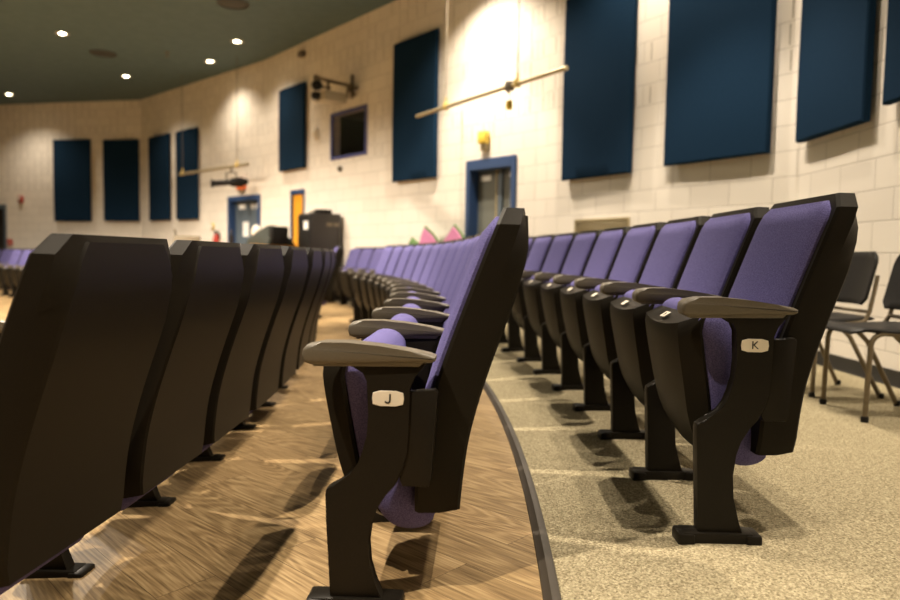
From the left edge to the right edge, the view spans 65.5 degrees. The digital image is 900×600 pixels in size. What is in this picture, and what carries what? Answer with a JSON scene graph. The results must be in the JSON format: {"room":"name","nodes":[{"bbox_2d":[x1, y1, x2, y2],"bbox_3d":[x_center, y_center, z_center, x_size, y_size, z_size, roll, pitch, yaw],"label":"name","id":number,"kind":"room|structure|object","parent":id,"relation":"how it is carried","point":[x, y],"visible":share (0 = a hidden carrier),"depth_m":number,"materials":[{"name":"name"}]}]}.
{"room":"auditorium","nodes":[
{"label":"auditorium","id":0,"kind":"room"},
{"bbox_2d":[0,100,141,248],"bbox_3d":[-11.791,-2.383,18.387,8.489,5.360,0.201,2,4,12],"label":"wall","id":1,"kind":"structure","parent":0,"point":[28,132],"depth_m":17.89,"materials":[{"name":"beige paint"}]},
{"bbox_2d":[0,204,6,249],"bbox_3d":[-12.054,-1.400,18.471,1.020,2.220,0.200,2,4,12],"label":"door","id":2,"kind":"structure","parent":1,"relation":"in","point":[3,214],"depth_m":18.38,"materials":[{"name":"grey metal"}]},
{"bbox_2d":[53,139,91,221],"bbox_3d":[-9.554,-3.020,17.714,1.070,2.050,0.097,2,4,12],"label":"acoustic panel","id":3,"kind":"object","parent":1,"relation":"attached to","point":[71,157],"visible":1,"depth_m":17.67,"materials":[{"name":"blue fabric"}]},
{"bbox_2d":[103,139,139,220],"bbox_3d":[-8.176,-2.969,17.419,0.990,2.010,0.097,2,4,12],"label":"acoustic panel","id":4,"kind":"object","parent":1,"relation":"attached to","point":[121,191],"visible":1,"depth_m":17.37,"materials":[{"name":"blue fabric"}]},
{"bbox_2d":[0,0,395,104],"bbox_3d":[-6.570,-4.303,6.389,18.720,0.150,25.280,1,4,0],"label":"ceiling","id":5,"kind":"structure","parent":0,"point":[38,64],"depth_m":12.31,"materials":[{"name":"grey paint"}]},
{"bbox_2d":[89,50,116,57],"bbox_3d":[-6.544,-4.646,13.211,0.480,0.020,0.477,1,4,0],"label":"ceiling speaker","id":6,"kind":"object","parent":5,"relation":"attached to","point":[101,53],"visible":1,"depth_m":13.19,"materials":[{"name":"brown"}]},
{"bbox_2d":[179,75,248,175],"bbox_3d":[-4.761,-3.625,13.965,2.745,2.095,0.092,4,5,43],"label":"pipe","id":7,"kind":"object","parent":5,"relation":"hanging from","point":[237,165],"visible":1,"depth_m":13.96,"materials":[{"name":"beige metal"}]},
{"bbox_2d":[210,168,248,187],"bbox_3d":[-4.253,-2.346,13.504,0.704,0.387,0.190,0,4,-19],"label":"stage light","id":8,"kind":"object","parent":7,"relation":"hanging from","point":[237,181],"visible":1,"depth_m":13.47,"materials":[{"name":"grey metal"}]},
{"bbox_2d":[216,0,249,9],"bbox_3d":[-3.237,-4.418,10.447,0.480,0.020,0.477,1,4,0],"label":"ceiling speaker","id":9,"kind":"object","parent":5,"relation":"attached to","point":[230,4],"visible":1,"depth_m":10.46,"materials":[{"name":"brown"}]},
{"bbox_2d":[416,0,567,117],"bbox_3d":[0.396,-3.160,8.050,0.197,2.110,2.963,-1,4,-31],"label":"pipe","id":10,"kind":"object","parent":5,"relation":"hanging from","point":[509,86],"visible":1,"depth_m":7.60,"materials":[{"name":"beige metal"}]},
{"bbox_2d":[140,60,264,246],"bbox_3d":[-5.573,-2.105,15.608,5.513,5.360,0.200,4,5,43],"label":"wall","id":11,"kind":"structure","parent":0,"point":[225,107],"depth_m":14.93,"materials":[{"name":"beige paint"}]},
{"bbox_2d":[148,133,170,220],"bbox_3d":[-6.872,-2.884,16.572,1.030,1.990,0.097,4,5,43],"label":"acoustic panel","id":12,"kind":"object","parent":11,"relation":"attached to","point":[158,146],"visible":1,"depth_m":16.48,"materials":[{"name":"blue fabric"}]},
{"bbox_2d":[175,127,198,219],"bbox_3d":[-5.871,-2.799,15.648,0.960,1.990,0.097,4,5,43],"label":"acoustic panel","id":13,"kind":"object","parent":11,"relation":"attached to","point":[187,186],"visible":0.94,"depth_m":15.55,"materials":[{"name":"blue fabric"}]},
{"bbox_2d":[227,194,260,243],"bbox_3d":[-4.137,-1.017,14.289,1.220,2.200,0.200,4,5,43],"label":"door","id":14,"kind":"structure","parent":11,"relation":"in","point":[243,212],"depth_m":14.42,"materials":[{"name":"blue metal"}]},
{"bbox_2d":[0,288,542,599],"bbox_3d":[-7.807,0.257,7.400,16.164,0.142,23.771,1,4,0],"label":"floor","id":15,"kind":"structure","parent":0,"point":[250,523],"depth_m":2.10,"materials":[{"name":"brown wood"}]},
{"bbox_2d":[0,249,13,288],"bbox_3d":[-10.323,-0.717,16.110,0.545,0.934,0.506,3,4,30],"label":"chair","id":16,"kind":"object","parent":15,"relation":"on","point":[6,254],"visible":0.41,"depth_m":16.17,"materials":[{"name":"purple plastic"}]},
{"bbox_2d":[0,249,12,262],"bbox_3d":[-10.295,-0.941,16.199,0.436,0.457,0.176,3,4,30],"label":"cushion","id":17,"kind":"object","parent":16,"relation":"on","point":[6,254],"depth_m":16.18,"materials":[{"name":"fabric"}]},
{"bbox_2d":[0,249,24,295],"bbox_3d":[-8.776,-0.554,13.927,0.544,0.934,0.506,4,5,40],"label":"chair","id":18,"kind":"object","parent":15,"relation":"on","point":[16,254],"visible":0.58,"depth_m":13.86,"materials":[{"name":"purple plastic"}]},
{"bbox_2d":[8,250,21,264],"bbox_3d":[-8.731,-0.778,14.010,0.436,0.457,0.176,4,5,40],"label":"cushion","id":19,"kind":"object","parent":18,"relation":"on","point":[16,254],"depth_m":13.95,"materials":[{"name":"fabric"}]},
{"bbox_2d":[10,266,23,287],"bbox_3d":[-7.978,-0.496,13.208,0.544,0.934,0.506,4,5,44],"label":"chair","id":20,"kind":"object","parent":15,"relation":"on","point":[14,271],"visible":0.24,"depth_m":13.01,"materials":[{"name":"black plastic"}]},
{"bbox_2d":[1,249,33,296],"bbox_3d":[-8.371,-0.525,13.575,0.544,0.934,0.506,4,5,42],"label":"chair","id":21,"kind":"object","parent":15,"relation":"on","point":[5,270],"visible":0.47,"depth_m":13.44,"materials":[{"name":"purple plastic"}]},
{"bbox_2d":[18,250,30,265],"bbox_3d":[-8.322,-0.749,13.656,0.436,0.457,0.176,4,5,42],"label":"cushion","id":22,"kind":"object","parent":21,"relation":"on","point":[24,256],"depth_m":13.61,"materials":[{"name":"fabric"}]},
{"bbox_2d":[0,233,171,594],"bbox_3d":[-0.976,0.320,1.581,0.506,0.934,0.544,1,4,4],"label":"chair","id":23,"kind":"object","parent":15,"relation":"on","point":[85,320],"visible":1,"depth_m":1.48,"materials":[{"name":"black plastic"}]},
{"bbox_2d":[0,536,83,594],"bbox_3d":[-1.040,0.406,1.621,0.244,0.459,0.423,1,4,4],"label":"seat cushion","id":24,"kind":"object","parent":23,"relation":"on","point":[3,589],"depth_m":1.59,"materials":[{"name":"fabric"}]},
{"bbox_2d":[25,240,243,578],"bbox_3d":[-0.948,0.287,2.117,0.506,0.934,0.544,1,4,2],"label":"chair","id":25,"kind":"object","parent":15,"relation":"on","point":[168,430],"visible":0.4,"depth_m":2.01,"materials":[{"name":"black plastic"}]},
{"bbox_2d":[121,473,173,510],"bbox_3d":[-1.014,0.373,2.155,0.244,0.459,0.423,1,4,2],"label":"seat cushion","id":26,"kind":"object","parent":25,"relation":"on","point":[128,500],"depth_m":2.01,"materials":[{"name":"fabric"}]},
{"bbox_2d":[128,243,283,507],"bbox_3d":[-0.937,0.254,2.653,0.506,0.934,0.545,1,4,0],"label":"chair","id":27,"kind":"object","parent":15,"relation":"on","point":[229,401],"visible":0.29,"depth_m":2.56,"materials":[{"name":"black plastic"}]},
{"bbox_2d":[199,443,213,454],"bbox_3d":[-1.004,0.340,2.689,0.244,0.459,0.423,1,4,0],"label":"seat cushion","id":28,"kind":"object","parent":27,"relation":"on","point":[205,446],"depth_m":2.58,"materials":[{"name":"fabric"}]},
{"bbox_2d":[190,246,307,461],"bbox_3d":[-0.943,0.220,3.189,0.506,0.934,0.544,1,4,-2],"label":"chair","id":29,"kind":"object","parent":15,"relation":"on","point":[267,370],"visible":0.16,"depth_m":3.10,"materials":[{"name":"black plastic"}]},
{"bbox_2d":[232,247,321,429],"bbox_3d":[-0.965,0.186,3.725,0.506,0.934,0.544,1,4,-3],"label":"chair","id":30,"kind":"object","parent":15,"relation":"on","point":[314,255],"visible":0.15,"depth_m":3.65,"materials":[{"name":"black plastic"}]},
{"bbox_2d":[260,248,329,406],"bbox_3d":[-1.004,0.151,4.260,0.506,0.934,0.544,1,4,-5],"label":"chair","id":31,"kind":"object","parent":15,"relation":"on","point":[304,339],"visible":0.09,"depth_m":4.17,"materials":[{"name":"black plastic"}]},
{"bbox_2d":[278,249,333,388],"bbox_3d":[-1.060,0.117,4.793,0.506,0.934,0.544,1,4,-7],"label":"chair","id":32,"kind":"object","parent":15,"relation":"on","point":[312,331],"visible":0.1,"depth_m":4.72,"materials":[{"name":"black plastic"}]},
{"bbox_2d":[319,246,342,317],"bbox_3d":[-1.672,-0.251,9.207,0.506,0.934,0.544,0,4,-13],"label":"chair","id":33,"kind":"object","parent":15,"relation":"on","point":[338,250],"visible":0.16,"depth_m":9.04,"materials":[{"name":"black plastic"}]},
{"bbox_2d":[348,245,396,322],"bbox_3d":[-0.891,-0.176,8.198,0.506,0.934,0.605,0,4,-18],"label":"chair","id":34,"kind":"object","parent":15,"relation":"on","point":[360,312],"visible":0.41,"depth_m":8.09,"materials":[{"name":"black plastic"}]},
{"bbox_2d":[375,247,392,273],"bbox_3d":[-0.792,-0.395,8.215,0.176,0.457,0.436,0,4,-18],"label":"cushion","id":35,"kind":"object","parent":34,"relation":"on","point":[387,252],"depth_m":8.11,"materials":[{"name":"fabric"}]},
{"bbox_2d":[360,245,406,318],"bbox_3d":[-0.729,-0.140,7.656,0.506,0.934,0.544,0,4,-16],"label":"chair","id":36,"kind":"object","parent":15,"relation":"on","point":[396,254],"visible":0.3,"depth_m":7.52,"materials":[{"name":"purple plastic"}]},
{"bbox_2d":[384,246,402,275],"bbox_3d":[-0.636,-0.360,7.699,0.176,0.457,0.436,0,4,-16],"label":"cushion","id":37,"kind":"object","parent":36,"relation":"on","point":[396,254],"depth_m":7.59,"materials":[{"name":"fabric"}]},
{"bbox_2d":[367,244,416,309],"bbox_3d":[-0.590,-0.105,7.138,0.506,0.934,0.544,0,4,-14],"label":"chair","id":38,"kind":"object","parent":15,"relation":"on","point":[403,261],"visible":0.38,"depth_m":7.02,"materials":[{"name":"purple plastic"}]},
{"bbox_2d":[394,246,412,277],"bbox_3d":[-0.496,-0.325,7.178,0.176,0.457,0.436,0,4,-14],"label":"cushion","id":39,"kind":"object","parent":38,"relation":"on","point":[403,261],"depth_m":7.07,"materials":[{"name":"fabric"}]},
{"bbox_2d":[348,314,443,522],"bbox_3d":[-0.050,0.205,2.358,0.506,0.934,0.544,1,4,1],"label":"chair","id":40,"kind":"object","parent":15,"relation":"on","point":[416,335],"visible":0.2,"depth_m":2.10,"materials":[{"name":"black plastic"}]},
{"bbox_2d":[390,314,417,322],"bbox_3d":[-0.116,0.291,2.395,0.244,0.459,0.423,1,4,1],"label":"seat cushion","id":41,"kind":"object","parent":40,"relation":"on","point":[401,317],"depth_m":2.44,"materials":[{"name":"fabric"}]},
{"bbox_2d":[374,243,426,307],"bbox_3d":[-0.467,-0.070,6.616,0.506,0.934,0.544,0,4,-13],"label":"chair","id":42,"kind":"object","parent":15,"relation":"on","point":[415,254],"visible":0.27,"depth_m":6.49,"materials":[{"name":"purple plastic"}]},
{"bbox_2d":[402,245,422,280],"bbox_3d":[-0.372,-0.290,6.654,0.176,0.457,0.436,0,4,-13],"label":"cushion","id":43,"kind":"object","parent":42,"relation":"on","point":[417,250],"depth_m":6.54,"materials":[{"name":"fabric"}]},
{"bbox_2d":[380,242,436,306],"bbox_3d":[-0.360,-0.035,6.091,0.506,0.934,0.544,0,4,-11],"label":"chair","id":44,"kind":"object","parent":15,"relation":"on","point":[419,268],"visible":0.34,"depth_m":5.97,"materials":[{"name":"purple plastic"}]},
{"bbox_2d":[411,245,432,282],"bbox_3d":[-0.263,-0.255,6.126,0.176,0.457,0.436,0,4,-11],"label":"cushion","id":45,"kind":"object","parent":44,"relation":"on","point":[426,251],"depth_m":6.01,"materials":[{"name":"fabric"}]},
{"bbox_2d":[302,207,528,599],"bbox_3d":[-0.069,0.238,1.823,0.506,0.934,0.544,1,4,3],"label":"chair","id":46,"kind":"object","parent":15,"relation":"on","point":[402,450],"visible":1,"depth_m":1.60,"materials":[{"name":"black plastic"}]},
{"bbox_2d":[345,328,434,527],"bbox_3d":[-0.134,0.324,1.861,0.244,0.459,0.423,1,4,3],"label":"seat cushion","id":47,"kind":"object","parent":46,"relation":"on","point":[399,506],"depth_m":1.67,"materials":[{"name":"fabric"}]},
{"bbox_2d":[425,217,498,388],"bbox_3d":[0.037,0.020,1.834,0.176,0.457,0.436,1,4,3],"label":"cushion","id":48,"kind":"object","parent":46,"relation":"on","point":[491,344],"depth_m":1.62,"materials":[{"name":"fabric"}]},
{"bbox_2d":[385,241,446,299],"bbox_3d":[-0.268,0.000,5.563,0.506,0.934,0.545,0,4,-9],"label":"chair","id":49,"kind":"object","parent":15,"relation":"on","point":[435,251],"visible":0.26,"depth_m":5.43,"materials":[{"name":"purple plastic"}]},
{"bbox_2d":[419,244,442,286],"bbox_3d":[-0.170,-0.220,5.595,0.176,0.457,0.436,0,4,-9],"label":"cushion","id":50,"kind":"object","parent":49,"relation":"on","point":[435,251],"depth_m":5.47,"materials":[{"name":"fabric"}]},
{"bbox_2d":[389,240,455,295],"bbox_3d":[-0.192,0.034,5.032,0.506,0.934,0.544,0,4,-7],"label":"chair","id":51,"kind":"object","parent":15,"relation":"on","point":[445,248],"visible":0.2,"depth_m":4.88,"materials":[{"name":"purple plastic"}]},
{"bbox_2d":[427,243,451,290],"bbox_3d":[-0.093,-0.185,5.062,0.176,0.457,0.436,0,4,-7],"label":"cushion","id":52,"kind":"object","parent":51,"relation":"on","point":[443,253],"depth_m":4.93,"materials":[{"name":"fabric"}]},
{"bbox_2d":[371,235,480,353],"bbox_3d":[-0.046,0.171,2.894,0.506,0.934,0.544,1,4,-1],"label":"chair","id":53,"kind":"object","parent":15,"relation":"on","point":[429,317],"visible":0.16,"depth_m":2.63,"materials":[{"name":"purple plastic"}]},
{"bbox_2d":[443,235,480,327],"bbox_3d":[0.058,-0.047,2.912,0.176,0.457,0.436,1,4,-1],"label":"cushion","id":54,"kind":"object","parent":53,"relation":"on","point":[475,243],"depth_m":2.82,"materials":[{"name":"fabric"}]},
{"bbox_2d":[391,238,465,295],"bbox_3d":[-0.132,0.069,4.500,0.506,0.934,0.544,1,4,-6],"label":"chair","id":55,"kind":"object","parent":15,"relation":"on","point":[453,249],"visible":0.2,"depth_m":4.33,"materials":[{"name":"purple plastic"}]},
{"bbox_2d":[434,241,461,295],"bbox_3d":[-0.031,-0.150,4.526,0.176,0.457,0.436,1,4,-6],"label":"cushion","id":56,"kind":"object","parent":55,"relation":"on","point":[453,249],"depth_m":4.40,"materials":[{"name":"fabric"}]},
{"bbox_2d":[389,235,474,302],"bbox_3d":[-0.088,0.103,3.966,0.506,0.934,0.544,1,4,-4],"label":"chair","id":57,"kind":"object","parent":15,"relation":"on","point":[442,298],"visible":0.21,"depth_m":3.79,"materials":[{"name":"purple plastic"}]},
{"bbox_2d":[440,239,470,302],"bbox_3d":[0.014,-0.116,3.989,0.176,0.457,0.436,1,4,-4],"label":"cushion","id":58,"kind":"object","parent":57,"relation":"on","point":[460,251],"depth_m":3.85,"materials":[{"name":"fabric"}]},
{"bbox_2d":[384,232,481,327],"bbox_3d":[-0.059,0.137,3.430,0.506,0.934,0.544,1,4,-2],"label":"chair","id":59,"kind":"object","parent":15,"relation":"on","point":[394,302],"visible":0.17,"depth_m":3.18,"materials":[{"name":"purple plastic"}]},
{"bbox_2d":[443,236,479,312],"bbox_3d":[0.044,-0.081,3.451,0.176,0.457,0.436,1,4,-2],"label":"cushion","id":60,"kind":"object","parent":59,"relation":"on","point":[469,246],"depth_m":3.32,"materials":[{"name":"fabric"}]},
{"bbox_2d":[336,302,560,599],"bbox_3d":[-0.590,0.536,3.622,1.721,0.014,15.412,1,4,-3],"label":"trim","id":61,"kind":"structure","parent":15,"relation":"on","point":[550,590],"depth_m":2.11,"materials":[{"name":"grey rubber"}]},
{"bbox_3d":[-3.543,-0.451,12.149,0.700,1.000,2.200,-2,5,-43],"label":"desk","id":62,"kind":"object","parent":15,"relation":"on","visible":0},
{"bbox_2d":[246,225,293,244],"bbox_3d":[-2.973,-1.077,11.590,0.460,0.336,0.860,-2,5,-40],"label":"mixer","id":63,"kind":"object","parent":62,"relation":"on","point":[271,234],"visible":0.91,"depth_m":11.29,"materials":[{"name":"black plastic"}]},
{"bbox_2d":[265,0,541,300],"bbox_3d":[-1.220,-1.744,10.998,0.200,5.360,7.187,-2,5,-40],"label":"wall","id":64,"kind":"structure","parent":0,"point":[374,210],"depth_m":10.13,"materials":[{"name":"beige paint"}]},
{"bbox_2d":[279,82,305,171],"bbox_3d":[-2.839,-3.095,12.623,0.097,1.480,0.930,-2,5,-40],"label":"acoustic panel","id":65,"kind":"object","parent":64,"relation":"attached to","point":[292,100],"visible":1,"depth_m":12.53,"materials":[{"name":"blue fabric"}]},
{"bbox_2d":[290,189,304,246],"bbox_3d":[-2.709,-1.021,12.742,0.200,1.950,0.520,-2,5,-40],"label":"door","id":66,"kind":"structure","parent":64,"relation":"in","point":[297,197],"depth_m":12.76,"materials":[{"name":"orange"}]},
{"bbox_2d":[311,75,357,105],"bbox_3d":[-1.822,-3.322,10.926,0.724,0.500,0.320,-2,5,-40],"label":"stage light","id":67,"kind":"object","parent":64,"relation":"attached to","point":[328,97],"visible":1,"depth_m":10.81,"materials":[{"name":"brown metal"}]},
{"bbox_2d":[330,104,367,160],"bbox_3d":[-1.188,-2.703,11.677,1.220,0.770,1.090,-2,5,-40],"label":"window","id":68,"kind":"structure","parent":64,"relation":"in","point":[350,124],"depth_m":11.35,"materials":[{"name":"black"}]},
{"bbox_2d":[392,28,438,181],"bbox_3d":[-0.490,-2.693,9.865,0.097,1.980,0.990,-2,5,-40],"label":"acoustic panel","id":69,"kind":"object","parent":64,"relation":"attached to","point":[415,59],"visible":0.99,"depth_m":9.80,"materials":[{"name":"blue fabric"}]},
{"bbox_2d":[477,131,489,150],"bbox_3d":[0.426,-2.000,8.810,0.100,0.240,0.140,-2,5,-40],"label":"emergency light","id":70,"kind":"object","parent":64,"relation":"attached to","point":[483,136],"visible":1,"depth_m":8.77,"materials":[{"name":"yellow plastic"}]},
{"bbox_2d":[465,154,516,237],"bbox_3d":[0.555,-0.768,8.896,0.200,2.035,0.900,-2,5,-40],"label":"door","id":71,"kind":"structure","parent":64,"relation":"in","point":[490,187],"depth_m":8.99,"materials":[{"name":"blue metal"}]},
{"bbox_2d":[335,300,899,599],"bbox_3d":[0.565,0.570,3.260,4.658,0.028,18.628,1,4,-4],"label":"floor","id":72,"kind":"structure","parent":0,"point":[825,512],"depth_m":2.18,"materials":[{"name":"beige carpet"}]},
{"bbox_2d":[298,213,339,299],"bbox_3d":[-2.154,-0.708,11.489,0.542,1.400,0.472,-2,4,-37],"label":"equipment rack","id":73,"kind":"object","parent":72,"relation":"on","point":[315,230],"visible":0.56,"depth_m":11.28,"materials":[{"name":"black metal"}]},
{"bbox_2d":[328,247,363,304],"bbox_3d":[-1.656,-0.370,11.107,0.506,0.934,0.605,-1,4,-30],"label":"chair","id":74,"kind":"object","parent":72,"relation":"on","point":[354,254],"visible":0.4,"depth_m":10.99,"materials":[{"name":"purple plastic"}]},
{"bbox_2d":[344,249,360,267],"bbox_3d":[-1.565,-0.590,11.144,0.176,0.457,0.436,-1,4,-30],"label":"cushion","id":75,"kind":"object","parent":74,"relation":"on","point":[354,254],"depth_m":11.08,"materials":[{"name":"fabric"}]},
{"bbox_2d":[339,247,376,307],"bbox_3d":[-1.396,-0.334,10.599,0.506,0.934,0.544,-1,4,-29],"label":"chair","id":76,"kind":"object","parent":72,"relation":"on","point":[364,260],"visible":0.48,"depth_m":10.51,"materials":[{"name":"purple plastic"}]},
{"bbox_2d":[356,249,372,268],"bbox_3d":[-1.319,-0.555,10.660,0.176,0.457,0.436,-1,4,-29],"label":"cushion","id":77,"kind":"object","parent":76,"relation":"on","point":[364,260],"depth_m":10.59,"materials":[{"name":"fabric"}]},
{"bbox_2d":[350,247,384,292],"bbox_3d":[-1.162,-0.299,10.112,0.506,0.934,0.544,-1,4,-27],"label":"chair","id":78,"kind":"object","parent":72,"relation":"on","point":[376,256],"visible":0.15,"depth_m":10.15,"materials":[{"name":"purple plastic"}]},
{"bbox_2d":[368,248,383,269],"bbox_3d":[-1.082,-0.520,10.171,0.176,0.457,0.436,-1,4,-27],"label":"cushion","id":79,"kind":"object","parent":78,"relation":"on","point":[376,256],"depth_m":10.16,"materials":[{"name":"fabric"}]},
{"bbox_2d":[409,224,464,243],"bbox_3d":[-0.120,-0.416,9.264,0.400,1.165,1.544,-2,5,-40],"label":"prop","id":80,"kind":"object","parent":72,"relation":"on","point":[427,236],"visible":0.16,"depth_m":9.38,"materials":[{"name":"pink"}]},
{"bbox_2d":[499,236,537,342],"bbox_3d":[0.518,-0.103,6.354,0.490,0.950,0.544,0,4,-11],"label":"chair","id":81,"kind":"object","parent":72,"relation":"on","point":[532,239],"visible":0.03,"depth_m":6.15,"materials":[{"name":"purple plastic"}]},
{"bbox_2d":[501,234,556,351],"bbox_3d":[0.613,-0.069,5.827,0.490,0.950,0.544,0,4,-9],"label":"chair","id":82,"kind":"object","parent":72,"relation":"on","point":[541,246],"visible":0.2,"depth_m":5.64,"materials":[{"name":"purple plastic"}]},
{"bbox_2d":[524,237,550,270],"bbox_3d":[0.704,-0.296,5.858,0.176,0.457,0.436,0,4,-9],"label":"cushion","id":83,"kind":"object","parent":82,"relation":"on","point":[541,246],"depth_m":5.75,"materials":[{"name":"fabric"}]},
{"bbox_2d":[512,232,578,361],"bbox_3d":[0.693,-0.034,5.297,0.490,0.950,0.544,0,4,-8],"label":"chair","id":84,"kind":"object","parent":72,"relation":"on","point":[561,245],"visible":0.41,"depth_m":5.12,"materials":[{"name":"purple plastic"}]},
{"bbox_2d":[541,235,571,272],"bbox_3d":[0.785,-0.261,5.326,0.176,0.457,0.436,0,4,-8],"label":"cushion","id":85,"kind":"object","parent":84,"relation":"on","point":[559,250],"depth_m":5.22,"materials":[{"name":"fabric"}]},
{"bbox_2d":[523,230,603,374],"bbox_3d":[0.758,0.001,4.766,0.490,0.950,0.544,1,4,-6],"label":"chair","id":86,"kind":"object","parent":72,"relation":"on","point":[582,247],"visible":0.48,"depth_m":4.59,"materials":[{"name":"black plastic"}]},
{"bbox_2d":[561,233,594,275],"bbox_3d":[0.851,-0.227,4.791,0.176,0.457,0.436,1,4,-6],"label":"cushion","id":87,"kind":"object","parent":86,"relation":"on","point":[582,247],"depth_m":4.69,"materials":[{"name":"fabric"}]},
{"bbox_2d":[540,226,631,390],"bbox_3d":[0.808,0.035,4.232,0.490,0.950,0.545,1,4,-5],"label":"chair","id":88,"kind":"object","parent":72,"relation":"on","point":[609,242],"visible":0.58,"depth_m":4.06,"materials":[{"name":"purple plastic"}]},
{"bbox_2d":[583,230,621,278],"bbox_3d":[0.902,-0.192,4.256,0.176,0.457,0.436,1,4,-5],"label":"cushion","id":89,"kind":"object","parent":88,"relation":"on","point":[605,251],"depth_m":4.15,"materials":[{"name":"fabric"}]},
{"bbox_2d":[560,222,666,411],"bbox_3d":[0.843,0.069,3.698,0.490,0.950,0.544,1,4,-3],"label":"chair","id":90,"kind":"object","parent":72,"relation":"on","point":[634,253],"visible":0.5,"depth_m":3.53,"materials":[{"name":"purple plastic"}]},
{"bbox_2d":[609,226,654,282],"bbox_3d":[0.938,-0.158,3.719,0.176,0.457,0.436,1,4,-3],"label":"cushion","id":91,"kind":"object","parent":90,"relation":"on","point":[634,251],"depth_m":3.62,"materials":[{"name":"fabric"}]},
{"bbox_2d":[582,216,710,439],"bbox_3d":[0.862,0.103,3.162,0.490,0.950,0.544,1,4,-1],"label":"chair","id":92,"kind":"object","parent":72,"relation":"on","point":[672,249],"visible":0.5,"depth_m":2.99,"materials":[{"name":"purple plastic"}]},
{"bbox_2d":[594,285,623,298],"bbox_3d":[0.803,0.166,3.195,0.244,0.459,0.423,1,4,-1],"label":"seat cushion","id":93,"kind":"object","parent":92,"relation":"on","point":[596,290],"depth_m":3.10,"materials":[{"name":"fabric"}]},
{"bbox_2d":[639,221,695,287],"bbox_3d":[0.958,-0.123,3.181,0.176,0.457,0.436,1,4,-1],"label":"cushion","id":94,"kind":"object","parent":92,"relation":"on","point":[666,260],"depth_m":3.08,"materials":[{"name":"fabric"}]},
{"bbox_2d":[610,207,768,480],"bbox_3d":[0.867,0.137,2.627,0.490,0.950,0.544,1,4,0],"label":"chair","id":95,"kind":"object","parent":72,"relation":"on","point":[719,251],"visible":0.48,"depth_m":2.46,"materials":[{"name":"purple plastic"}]},
{"bbox_2d":[624,290,661,308],"bbox_3d":[0.809,0.199,2.661,0.244,0.459,0.423,1,4,0],"label":"seat cushion","id":96,"kind":"object","parent":95,"relation":"on","point":[628,295],"depth_m":2.58,"materials":[{"name":"fabric"}]},
{"bbox_2d":[677,213,750,295],"bbox_3d":[0.964,-0.090,2.642,0.176,0.457,0.436,1,4,0],"label":"cushion","id":97,"kind":"object","parent":95,"relation":"on","point":[718,246],"depth_m":2.55,"materials":[{"name":"fabric"}]},
{"bbox_2d":[645,193,857,545],"bbox_3d":[0.856,0.170,2.091,0.490,0.950,0.545,1,4,2],"label":"chair","id":98,"kind":"object","parent":72,"relation":"on","point":[731,373],"visible":0.99,"depth_m":1.88,"materials":[{"name":"black plastic"}]},
{"bbox_2d":[662,297,765,465],"bbox_3d":[0.799,0.233,2.127,0.244,0.459,0.423,1,4,2],"label":"seat cushion","id":99,"kind":"object","parent":98,"relation":"on","point":[709,356],"depth_m":1.93,"materials":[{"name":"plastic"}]},
{"bbox_2d":[728,201,830,337],"bbox_3d":[0.954,-0.056,2.104,0.176,0.457,0.436,1,4,2],"label":"cushion","id":100,"kind":"object","parent":98,"relation":"on","point":[783,248],"depth_m":2.00,"materials":[{"name":"fabric"}]},
{"bbox_2d":[808,251,883,398],"bbox_3d":[2.177,0.126,4.074,0.478,0.821,0.454,1,4,-1],"label":"chair","id":101,"kind":"object","parent":72,"relation":"on","point":[856,288],"visible":0.46,"depth_m":3.94,"materials":[{"name":"black plastic"}]},
{"bbox_2d":[819,255,899,422],"bbox_3d":[2.137,0.163,3.474,0.478,0.821,0.454,1,4,3],"label":"chair","id":102,"kind":"object","parent":72,"relation":"on","point":[891,300],"visible":0.98,"depth_m":3.58,"materials":[{"name":"black plastic"}]},
{"bbox_2d":[536,0,801,235],"bbox_3d":[1.969,-1.433,6.885,0.200,5.360,3.235,-1,4,-32],"label":"wall","id":103,"kind":"structure","parent":0,"point":[653,192],"depth_m":6.70,"materials":[{"name":"beige paint"}]},
{"bbox_2d":[561,0,637,180],"bbox_3d":[1.537,-2.260,7.266,0.096,1.950,1.000,-1,4,-32],"label":"acoustic panel","id":104,"kind":"object","parent":103,"relation":"attached to","point":[600,35],"visible":0.99,"depth_m":7.21,"materials":[{"name":"blue fabric"}]},
{"bbox_2d":[574,217,629,232],"bbox_3d":[1.574,-0.601,7.340,0.020,0.510,0.800,-1,4,-32],"label":"air vent","id":105,"kind":"object","parent":103,"relation":"in","point":[580,225],"visible":0.24,"depth_m":7.34,"materials":[{"name":"beige metal"}]},
{"bbox_2d":[663,0,776,165],"bbox_3d":[2.308,-1.980,6.043,0.096,1.530,1.060,-1,4,-32],"label":"acoustic panel","id":106,"kind":"object","parent":103,"relation":"attached to","point":[721,53],"visible":1,"depth_m":5.98,"materials":[{"name":"blue fabric"}]},
{"bbox_2d":[798,0,899,370],"bbox_3d":[2.839,-1.155,2.700,0.200,5.360,5.540,1,4,0],"label":"wall","id":107,"kind":"structure","parent":0,"point":[863,160],"depth_m":4.53,"materials":[{"name":"beige paint"}]},
{"bbox_2d":[795,0,876,142],"bbox_3d":[2.703,-1.872,4.899,0.097,1.390,0.880,1,4,0],"label":"acoustic panel","id":108,"kind":"object","parent":107,"relation":"attached to","point":[836,50],"visible":1,"depth_m":4.84,"materials":[{"name":"blue fabric"}]},
{"bbox_2d":[817,351,899,388],"bbox_3d":[2.702,0.570,2.808,0.018,0.100,5.540,1,4,0],"label":"baseboard","id":109,"kind":"structure","parent":107,"relation":"attached to","point":[846,365],"depth_m":4.66,"materials":[{"name":"black rubber"}]},
{"bbox_2d":[882,0,899,104],"bbox_3d":[2.702,-1.831,3.780,0.097,1.330,0.980,1,4,0],"label":"acoustic panel","id":110,"kind":"object","parent":107,"relation":"attached to","point":[891,83],"visible":1,"depth_m":4.21,"materials":[{"name":"blue fabric"}]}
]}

